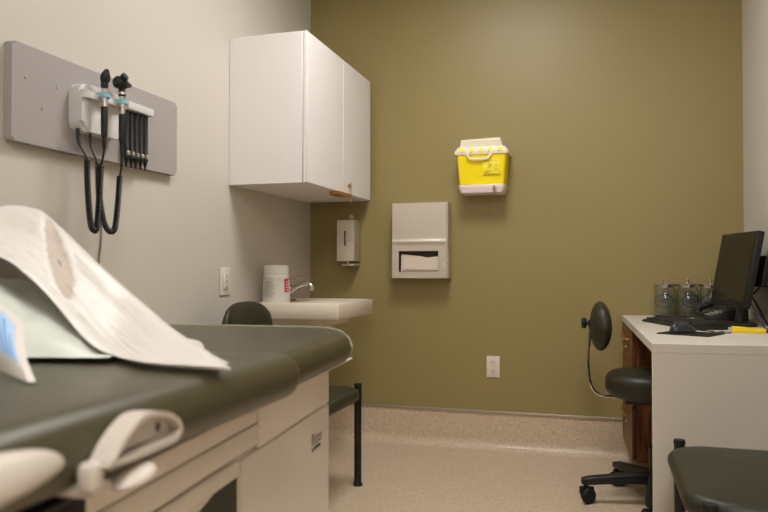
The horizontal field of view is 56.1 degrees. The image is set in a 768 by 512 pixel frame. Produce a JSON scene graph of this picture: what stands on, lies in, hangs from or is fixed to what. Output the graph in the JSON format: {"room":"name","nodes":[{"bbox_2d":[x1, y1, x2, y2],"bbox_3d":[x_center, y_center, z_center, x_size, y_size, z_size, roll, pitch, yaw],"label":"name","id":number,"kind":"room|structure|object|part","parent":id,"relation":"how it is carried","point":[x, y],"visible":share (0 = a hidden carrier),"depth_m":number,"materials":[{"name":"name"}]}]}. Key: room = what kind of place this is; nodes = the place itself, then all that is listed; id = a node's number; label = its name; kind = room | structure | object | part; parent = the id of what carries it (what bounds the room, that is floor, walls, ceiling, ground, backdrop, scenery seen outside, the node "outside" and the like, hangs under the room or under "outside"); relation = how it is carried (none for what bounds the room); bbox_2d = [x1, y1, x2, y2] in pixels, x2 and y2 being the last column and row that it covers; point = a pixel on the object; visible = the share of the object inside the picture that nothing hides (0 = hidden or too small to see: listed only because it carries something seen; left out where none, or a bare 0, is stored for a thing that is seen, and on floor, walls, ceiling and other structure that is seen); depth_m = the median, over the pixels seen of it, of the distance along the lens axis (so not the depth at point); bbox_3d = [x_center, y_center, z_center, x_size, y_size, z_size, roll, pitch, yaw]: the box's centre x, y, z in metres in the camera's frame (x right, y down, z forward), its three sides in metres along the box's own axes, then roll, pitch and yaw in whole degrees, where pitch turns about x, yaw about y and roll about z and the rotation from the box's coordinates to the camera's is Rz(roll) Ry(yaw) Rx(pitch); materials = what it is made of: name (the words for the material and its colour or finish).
{"room":"examination room","nodes":[
{"label":"examination room","id":0,"kind":"room"},
{"bbox_2d":[0,0,310,323],"bbox_3d":[-1.351,-0.373,1.305,0.100,2.750,6.320,0,-1,17],"label":"wall","id":1,"kind":"structure","parent":0,"point":[170,245],"depth_m":2.86,"materials":[{"name":"beige paint"}]},
{"bbox_2d":[3,40,176,175],"bbox_3d":[-0.945,-0.464,2.436,0.033,0.285,0.832,0,-1,17],"label":"board","id":2,"kind":"object","parent":1,"relation":"attached to","point":[37,83],"visible":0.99,"depth_m":2.20,"materials":[{"name":"grey plastic"}]},
{"bbox_2d":[69,84,127,139],"bbox_3d":[-0.905,-0.466,2.334,0.108,0.150,0.205,0,-1,17],"label":"dock","id":3,"kind":"object","parent":2,"relation":"attached to","point":[84,99],"visible":0.85,"depth_m":2.27,"materials":[{"name":"white plastic"}]},
{"bbox_2d":[76,69,110,233],"bbox_3d":[-0.905,-0.330,2.250,0.045,0.521,0.103,-1,-1,39],"label":"ophthalmoscope","id":4,"kind":"object","parent":3,"relation":"in","point":[94,227],"visible":0.98,"depth_m":2.26,"materials":[{"name":"black plastic"}]},
{"bbox_3d":[-0.909,-0.232,2.244,0.045,0.326,0.090,-1,-1,39],"label":"coiled cord","id":5,"kind":"part","parent":4,"relation":"part of","materials":[{"name":"black plastic"}]},
{"bbox_2d":[89,73,131,234],"bbox_3d":[-0.878,-0.334,2.332,0.054,0.530,0.139,-1,-1,44],"label":"otoscope","id":6,"kind":"object","parent":3,"relation":"in","point":[120,82],"visible":0.82,"depth_m":2.35,"materials":[{"name":"black plastic"}]},
{"bbox_3d":[-0.891,-0.231,2.323,0.111,0.325,0.043,1,-1,-45],"label":"coiled cord","id":7,"kind":"part","parent":6,"relation":"part of","materials":[{"name":"black plastic"}]},
{"bbox_2d":[119,101,153,170],"bbox_3d":[-0.876,-0.421,2.549,0.042,0.226,0.148,0,-1,17],"label":"dispenser","id":8,"kind":"object","parent":2,"relation":"attached to","point":[136,115],"visible":0.94,"depth_m":2.54,"materials":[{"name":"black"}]},
{"bbox_2d":[95,162,101,263],"bbox_3d":[-0.931,0.350,2.400,0.070,1.331,0.048,0,-1,17],"label":"wire","id":9,"kind":"object","parent":1,"relation":"attached to","point":[95,162],"visible":0.23,"depth_m":2.43,"materials":[{"name":"beige"}]},
{"bbox_2d":[220,268,229,294],"bbox_3d":[-0.714,0.114,3.241,0.013,0.124,0.086,0,-1,17],"label":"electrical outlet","id":10,"kind":"object","parent":1,"relation":"attached to","point":[224,272],"visible":1,"depth_m":3.23,"materials":[{"name":"beige plastic"}]},
{"bbox_2d":[229,30,369,202],"bbox_3d":[-0.383,-0.634,3.680,0.403,0.718,0.925,0,-1,17],"label":"upper cabinet","id":11,"kind":"object","parent":1,"relation":"attached to","point":[299,113],"visible":1,"depth_m":3.27,"materials":[{"name":"white laminate"}]},
{"bbox_3d":[-0.282,-0.660,3.415,0.018,0.674,0.474,0,-1,17],"label":"door","id":12,"kind":"part","parent":11,"relation":"part of","materials":[{"name":"white laminate"}]},
{"bbox_3d":[-0.217,-0.308,3.617,0.052,0.018,0.190,0,-1,17],"label":"door pull","id":13,"kind":"part","parent":11,"relation":"part of","materials":[{"name":"orange wood"}]},
{"bbox_3d":[-0.150,-0.653,3.860,0.018,0.674,0.447,0,-1,17],"label":"door","id":14,"kind":"part","parent":11,"relation":"part of","materials":[{"name":"white laminate"}]},
{"bbox_2d":[257,298,371,327],"bbox_3d":[-0.358,0.425,3.657,0.464,0.398,0.540,0,-1,17],"label":"sink","id":15,"kind":"object","parent":1,"relation":"attached to","point":[323,312],"visible":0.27,"depth_m":3.43,"materials":[{"name":"beige ceramic"}]},
{"bbox_2d":[262,265,289,302],"bbox_3d":[-0.532,0.139,3.559,0.136,0.188,0.136,0,-1,17],"label":"wipes canister","id":16,"kind":"object","parent":15,"relation":"on","point":[276,287],"visible":0.94,"depth_m":3.50,"materials":[{"name":"white plastic"}]},
{"bbox_3d":[-0.532,0.070,3.561,0.124,0.050,0.124,0,-1,17],"label":"lid","id":17,"kind":"part","parent":16,"relation":"part of","materials":[{"name":"white plastic"}]},
{"bbox_2d":[289,275,313,301],"bbox_3d":[-0.444,0.167,3.719,0.178,0.137,0.140,0,-1,17],"label":"sink faucet","id":18,"kind":"object","parent":15,"relation":"on","point":[310,285],"visible":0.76,"depth_m":3.71,"materials":[{"name":"silver metal"}]},
{"bbox_2d":[289,284,296,301],"bbox_3d":[-0.501,0.192,3.735,0.060,0.088,0.140,0,-1,17],"label":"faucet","id":19,"kind":"object","parent":18,"relation":"attached to","point":[292,288],"depth_m":3.72,"materials":[{"name":"silver metal"}]},
{"bbox_3d":[-0.460,0.126,3.724,0.115,0.055,0.026,0,-1,17],"label":"lever","id":20,"kind":"part","parent":18,"relation":"part of","materials":[{"name":"silver metal"}]},
{"bbox_3d":[-0.436,0.168,3.716,0.156,0.079,0.032,0,-1,17],"label":"spout","id":21,"kind":"part","parent":18,"relation":"part of","materials":[{"name":"silver metal"}]},
{"bbox_2d":[329,441,648,511],"bbox_3d":[-0.197,1.046,0.939,2.507,0.100,6.320,0,-1,17],"label":"floor","id":22,"kind":"structure","parent":0,"point":[394,478],"depth_m":3.27,"materials":[{"name":"plastic"}]},
{"bbox_2d":[0,324,352,511],"bbox_3d":[-0.536,0.563,1.020,0.737,0.867,1.905,0,-1,12],"label":"exam table","id":23,"kind":"object","parent":22,"relation":"on","point":[88,434],"visible":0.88,"depth_m":0.98,"materials":[{"name":"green leather"}]},
{"bbox_2d":[0,303,34,381],"bbox_3d":[-0.515,0.085,0.976,0.045,0.127,0.354,1,-1,-43],"label":"paper","id":24,"kind":"object","parent":23,"relation":"on","point":[13,359],"visible":1,"depth_m":0.92,"materials":[{"name":"beige paper"}]},
{"bbox_3d":[-0.535,0.079,0.988,0.032,0.107,0.297,1,-1,-45],"label":"blue panel","id":25,"kind":"part","parent":24,"relation":"part of","materials":[{"name":"blue paper"}]},
{"bbox_3d":[-0.659,0.261,0.517,0.590,0.045,0.600,0,-1,12],"label":"frame","id":26,"kind":"part","parent":23,"relation":"part of","materials":[{"name":"black metal"}]},
{"bbox_2d":[0,278,117,358],"bbox_3d":[-0.675,0.103,1.237,0.540,0.133,0.350,0,-1,0],"label":"pillow","id":27,"kind":"object","parent":23,"relation":"on","point":[48,333],"visible":0.51,"depth_m":1.12,"materials":[{"name":"white fabric"}]},
{"bbox_2d":[0,205,230,369],"bbox_3d":[-0.560,0.029,1.258,0.862,0.256,0.390,0,-1,17],"label":"paper sheet","id":28,"kind":"object","parent":27,"relation":"on","point":[33,247],"visible":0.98,"depth_m":1.16,"materials":[{"name":"white paper"}]},
{"bbox_3d":[-0.328,0.271,0.847,0.010,0.044,0.939,0,-1,12],"label":"rail panel","id":29,"kind":"part","parent":23,"relation":"part of","materials":[{"name":"beige plastic"}]},
{"bbox_3d":[-0.327,0.314,0.846,0.012,0.038,0.939,0,-1,12],"label":"fascia panel","id":30,"kind":"part","parent":23,"relation":"part of","materials":[{"name":"beige ceramic"}]},
{"bbox_3d":[-0.335,0.476,0.801,0.013,0.276,0.854,0,-1,12],"label":"drawer","id":31,"kind":"part","parent":23,"relation":"part of","materials":[{"name":"beige ceramic"}]},
{"bbox_3d":[-0.194,0.635,1.490,0.012,0.560,0.544,0,-1,12],"label":"panel","id":32,"kind":"part","parent":23,"relation":"part of","materials":[{"name":"beige ceramic"}]},
{"bbox_3d":[-0.186,0.307,1.535,0.012,0.092,0.462,0,-1,12],"label":"panel","id":33,"kind":"part","parent":23,"relation":"part of","materials":[{"name":"beige ceramic"}]},
{"bbox_2d":[222,301,361,486],"bbox_3d":[-0.396,0.612,3.013,0.483,0.836,0.662,0,-1,17],"label":"chair","id":34,"kind":"object","parent":22,"relation":"on","point":[247,312],"visible":0.2,"depth_m":3.12,"materials":[{"name":"green plastic"}]},
{"bbox_3d":[-0.593,0.326,3.077,0.067,0.262,0.450,0,-1,17],"label":"backrest","id":35,"kind":"part","parent":34,"relation":"part of","materials":[{"name":"green plastic"}]},
{"bbox_3d":[-0.387,0.601,3.011,0.464,0.069,0.580,0,-1,17],"label":"seat","id":36,"kind":"part","parent":34,"relation":"part of","materials":[{"name":"black leather"}]},
{"bbox_3d":[-0.118,0.805,3.251,0.033,0.435,0.033,0,-1,17],"label":"leg","id":37,"kind":"part","parent":34,"relation":"part of","materials":[{"name":"black metal"}]},
{"bbox_2d":[579,301,652,511],"bbox_3d":[1.109,0.610,2.968,0.590,0.838,0.573,0,-1,17],"label":"chair","id":38,"kind":"object","parent":22,"relation":"on","point":[633,385],"visible":0.63,"depth_m":2.96,"materials":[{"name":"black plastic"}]},
{"bbox_3d":[0.859,0.286,3.068,0.038,0.048,0.047,0,-1,17],"label":"adjust knob","id":39,"kind":"part","parent":38,"relation":"part of","materials":[{"name":"black plastic"}]},
{"bbox_3d":[0.918,0.296,3.051,0.091,0.208,0.300,0,-1,17],"label":"backrest","id":40,"kind":"part","parent":38,"relation":"part of","materials":[{"name":"black leather"}]},
{"bbox_3d":[0.963,0.924,2.997,0.275,0.060,0.052,0,-1,7],"label":"leg","id":41,"kind":"part","parent":38,"relation":"part of","materials":[{"name":"black plastic"}]},
{"bbox_3d":[1.125,0.528,2.985,0.400,0.113,0.370,0,-1,17],"label":"seat","id":42,"kind":"part","parent":38,"relation":"part of","materials":[{"name":"black leather"}]},
{"bbox_3d":[1.084,0.926,3.136,0.052,0.060,0.275,0,-1,-14],"label":"leg","id":43,"kind":"part","parent":38,"relation":"part of","materials":[{"name":"black plastic"}]},
{"bbox_3d":[1.125,0.594,2.984,0.240,0.021,0.200,0,-1,17],"label":"seat plate","id":44,"kind":"part","parent":38,"relation":"part of","materials":[{"name":"black plastic"}]},
{"bbox_3d":[1.057,0.921,2.831,0.052,0.060,0.275,0,-1,25],"label":"leg","id":45,"kind":"part","parent":38,"relation":"part of","materials":[{"name":"black plastic"}]},
{"bbox_2d":[622,315,767,511],"bbox_3d":[1.296,0.660,2.933,0.572,0.738,1.447,0,-1,17],"label":"desk","id":46,"kind":"object","parent":22,"relation":"on","point":[712,391],"visible":0.7,"depth_m":2.29,"materials":[{"name":"laminate"}]},
{"bbox_2d":[620,323,651,463],"bbox_3d":[1.405,0.634,3.421,0.523,0.607,0.450,0,-1,13],"label":"drawer pedestal","id":47,"kind":"object","parent":46,"relation":"attached to","point":[636,422],"visible":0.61,"depth_m":3.25,"materials":[{"name":"brown wood"}]},
{"bbox_3d":[1.161,0.393,3.482,0.023,0.011,0.221,0,-1,13],"label":"handle","id":48,"kind":"part","parent":47,"relation":"part of","materials":[{"name":"gold metal"}]},
{"bbox_3d":[1.161,0.748,3.476,0.023,0.011,0.221,0,-1,13],"label":"handle","id":49,"kind":"part","parent":47,"relation":"part of","materials":[{"name":"gold metal"}]},
{"bbox_3d":[1.182,0.423,3.476,0.019,0.170,0.442,0,-1,13],"label":"drawer","id":50,"kind":"part","parent":47,"relation":"part of","materials":[{"name":"brown wood"}]},
{"bbox_3d":[1.182,0.601,3.473,0.019,0.175,0.442,0,-1,13],"label":"drawer","id":51,"kind":"part","parent":47,"relation":"part of","materials":[{"name":"brown wood"}]},
{"bbox_3d":[1.182,0.809,3.470,0.019,0.233,0.442,0,-1,13],"label":"drawer","id":52,"kind":"part","parent":47,"relation":"part of","materials":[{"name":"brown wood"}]},
{"bbox_2d":[653,279,675,316],"bbox_3d":[1.399,0.207,3.587,0.105,0.189,0.107,0,-1,17],"label":"glass jar","id":53,"kind":"object","parent":46,"relation":"on","point":[664,293],"visible":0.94,"depth_m":3.54,"materials":[{"name":"clear glass"}]},
{"bbox_2d":[654,294,673,306],"bbox_3d":[1.381,0.221,3.551,0.091,0.064,0.028,0,-1,27],"label":"print","id":54,"kind":"object","parent":53,"relation":"attached to","point":[660,300],"depth_m":3.54,"materials":[{"name":"blue"}]},
{"bbox_3d":[1.399,0.145,3.588,0.105,0.022,0.105,0,-1,17],"label":"lid","id":55,"kind":"part","parent":53,"relation":"part of","materials":[{"name":"silver metal"}]},
{"bbox_2d":[642,315,727,329],"bbox_3d":[1.256,0.278,3.034,0.150,0.029,0.460,0,-1,-3],"label":"keyboard","id":56,"kind":"object","parent":46,"relation":"on","point":[668,320],"visible":0.91,"depth_m":2.98,"materials":[{"name":"black plastic"}]},
{"bbox_2d":[676,279,698,317],"bbox_3d":[1.502,0.207,3.561,0.105,0.189,0.107,0,-1,-13],"label":"glass jar","id":57,"kind":"object","parent":46,"relation":"on","point":[687,293],"visible":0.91,"depth_m":3.52,"materials":[{"name":"clear glass"}]},
{"bbox_3d":[1.502,0.144,3.563,0.105,0.022,0.105,0,-1,-13],"label":"lid","id":58,"kind":"part","parent":57,"relation":"part of","materials":[{"name":"silver metal"}]},
{"bbox_2d":[681,295,698,307],"bbox_3d":[1.504,0.221,3.522,0.091,0.064,0.028,0,-1,-3],"label":"print","id":59,"kind":"object","parent":57,"relation":"attached to","point":[687,301],"depth_m":3.52,"materials":[{"name":"blue"}]},
{"bbox_2d":[657,331,724,336],"bbox_3d":[1.126,0.284,2.644,0.190,0.003,0.170,-1,-1,45],"label":"mouse pad","id":60,"kind":"object","parent":46,"relation":"on","point":[696,333],"visible":0.77,"depth_m":2.63,"materials":[{"name":"black rubber"}]},
{"bbox_2d":[669,321,730,332],"bbox_3d":[1.165,0.264,2.681,0.216,0.042,0.076,0,-1,1],"label":"computer mouse","id":61,"kind":"object","parent":60,"relation":"on","point":[678,327],"visible":1,"depth_m":2.66,"materials":[{"name":"grey plastic"}]},
{"bbox_3d":[1.122,0.664,2.267,0.526,0.708,0.030,0,-1,12],"label":"panel","id":62,"kind":"part","parent":46,"relation":"part of","materials":[{"name":"laminate"}]},
{"bbox_2d":[699,279,721,312],"bbox_3d":[1.603,0.206,3.531,0.105,0.189,0.107,0,-1,17],"label":"glass jar","id":63,"kind":"object","parent":46,"relation":"on","point":[706,288],"visible":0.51,"depth_m":3.50,"materials":[{"name":"clear glass"}]},
{"bbox_3d":[1.603,0.144,3.533,0.105,0.022,0.105,0,-1,17],"label":"lid","id":64,"kind":"part","parent":63,"relation":"part of","materials":[{"name":"silver metal"}]},
{"bbox_2d":[701,295,718,307],"bbox_3d":[1.585,0.220,3.496,0.091,0.064,0.028,0,-1,27],"label":"print","id":65,"kind":"object","parent":63,"relation":"attached to","point":[704,298],"depth_m":3.50,"materials":[{"name":"blue"}]},
{"bbox_2d":[694,301,748,320],"bbox_3d":[1.533,0.236,3.285,0.185,0.122,0.170,0,-1,5],"label":"desk phone","id":66,"kind":"object","parent":46,"relation":"on","point":[726,313],"visible":0.74,"depth_m":3.23,"materials":[{"name":"black plastic"}]},
{"bbox_2d":[710,231,767,326],"bbox_3d":[1.530,0.096,3.130,0.234,0.395,0.404,0,-1,17],"label":"computer monitor","id":67,"kind":"object","parent":46,"relation":"on","point":[741,267],"visible":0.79,"depth_m":3.04,"materials":[{"name":"black plastic"}]},
{"bbox_2d":[731,326,767,332],"bbox_3d":[1.376,0.275,2.680,0.150,0.024,0.022,0,-1,15],"label":"marker","id":68,"kind":"object","parent":46,"relation":"on","point":[734,329],"visible":0.96,"depth_m":2.68,"materials":[{"name":"yellow plastic"}]},
{"bbox_2d":[751,303,764,328],"bbox_3d":[1.500,0.238,2.854,0.024,0.102,0.274,0,-1,12],"label":"cable","id":69,"kind":"object","parent":46,"relation":"on","point":[751,303],"visible":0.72,"depth_m":2.92,"materials":[{"name":"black plastic"}]},
{"bbox_2d":[752,297,767,325],"bbox_3d":[1.532,0.228,2.875,0.035,0.123,0.473,0,-1,17],"label":"power cable","id":70,"kind":"object","parent":46,"relation":"on","point":[755,302],"visible":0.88,"depth_m":3.03,"materials":[{"name":"black rubber"}]},
{"bbox_2d":[668,438,767,511],"bbox_3d":[1.000,0.593,1.837,0.483,0.836,0.662,0,-1,17],"label":"chair","id":71,"kind":"object","parent":22,"relation":"on","point":[706,479],"visible":1,"depth_m":1.81,"materials":[{"name":"black leather"}]},
{"bbox_3d":[0.899,0.787,2.187,0.033,0.435,0.033,0,-1,17],"label":"leg","id":72,"kind":"part","parent":71,"relation":"part of","materials":[{"name":"black metal"}]},
{"bbox_2d":[310,0,743,417],"bbox_3d":[0.689,-0.329,3.943,2.307,2.750,0.100,0,-1,17],"label":"wall","id":73,"kind":"structure","parent":0,"point":[620,122],"depth_m":3.86,"materials":[{"name":"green paint"}]},
{"bbox_2d":[337,215,359,265],"bbox_3d":[-0.202,-0.088,4.090,0.104,0.288,0.116,0,-1,17],"label":"soap dispenser","id":74,"kind":"object","parent":73,"relation":"attached to","point":[348,231],"visible":1,"depth_m":4.04,"materials":[{"name":"white plastic"}]},
{"bbox_2d":[392,202,451,278],"bbox_3d":[0.208,-0.084,3.970,0.316,0.414,0.113,0,-1,17],"label":"dispenser","id":75,"kind":"object","parent":73,"relation":"attached to","point":[421,232],"visible":1,"depth_m":3.92,"materials":[{"name":"white plastic"}]},
{"bbox_2d":[400,251,437,271],"bbox_3d":[0.212,0.031,3.980,0.250,0.116,0.010,0,-1,17],"label":"slot","id":76,"kind":"object","parent":75,"relation":"on","point":[426,254],"depth_m":3.98,"materials":[{"name":"white paper"}]},
{"bbox_2d":[329,405,636,462],"bbox_3d":[0.664,0.947,3.838,2.307,0.192,0.074,0,-1,17],"label":"baseboard","id":77,"kind":"structure","parent":73,"relation":"attached to","point":[591,439],"depth_m":3.90,"materials":[{"name":"plastic"}]},
{"bbox_2d":[455,137,510,198],"bbox_3d":[0.529,-0.460,3.852,0.286,0.326,0.169,0,-1,17],"label":"sharps container","id":78,"kind":"object","parent":73,"relation":"attached to","point":[482,163],"visible":1,"depth_m":3.79,"materials":[{"name":"yellow plastic"}]},
{"bbox_3d":[0.498,-0.527,3.783,0.143,0.050,0.018,0,-1,17],"label":"carry handle","id":79,"kind":"part","parent":78,"relation":"part of","materials":[{"name":"beige plastic"}]},
{"bbox_3d":[0.530,-0.555,3.858,0.286,0.043,0.154,0,-1,17],"label":"lid","id":80,"kind":"part","parent":78,"relation":"part of","materials":[{"name":"beige plastic"}]},
{"bbox_2d":[351,403,622,420],"bbox_3d":[0.673,0.844,3.870,2.307,0.015,0.011,0,-1,17],"label":"trim","id":81,"kind":"structure","parent":73,"relation":"attached to","point":[363,404],"depth_m":3.89,"materials":[{"name":"silver metal"}]},
{"bbox_2d":[487,356,499,377],"bbox_3d":[0.591,0.600,3.899,0.072,0.116,0.010,0,-1,17],"label":"wall outlet","id":82,"kind":"object","parent":73,"relation":"attached to","point":[493,362],"visible":1,"depth_m":3.90,"materials":[{"name":"beige plastic"}]},
{"bbox_2d":[490,359,495,365],"bbox_3d":[0.590,0.577,3.897,0.034,0.033,0.004,0,-1,17],"label":"receptacle","id":83,"kind":"object","parent":82,"relation":"attached to","point":[492,361],"depth_m":3.90,"materials":[{"name":"white plastic"}]},
{"bbox_2d":[490,368,495,373],"bbox_3d":[0.590,0.624,3.896,0.034,0.033,0.004,0,-1,17],"label":"receptacle","id":84,"kind":"object","parent":82,"relation":"attached to","point":[492,370],"depth_m":3.89,"materials":[{"name":"white plastic"}]},
{"bbox_2d":[742,0,767,323],"bbox_3d":[0.956,-0.385,0.620,0.100,2.750,6.320,0,-1,17],"label":"wall","id":85,"kind":"structure","parent":0,"point":[754,12],"depth_m":3.27,"materials":[{"name":"beige paint"}]}
]}

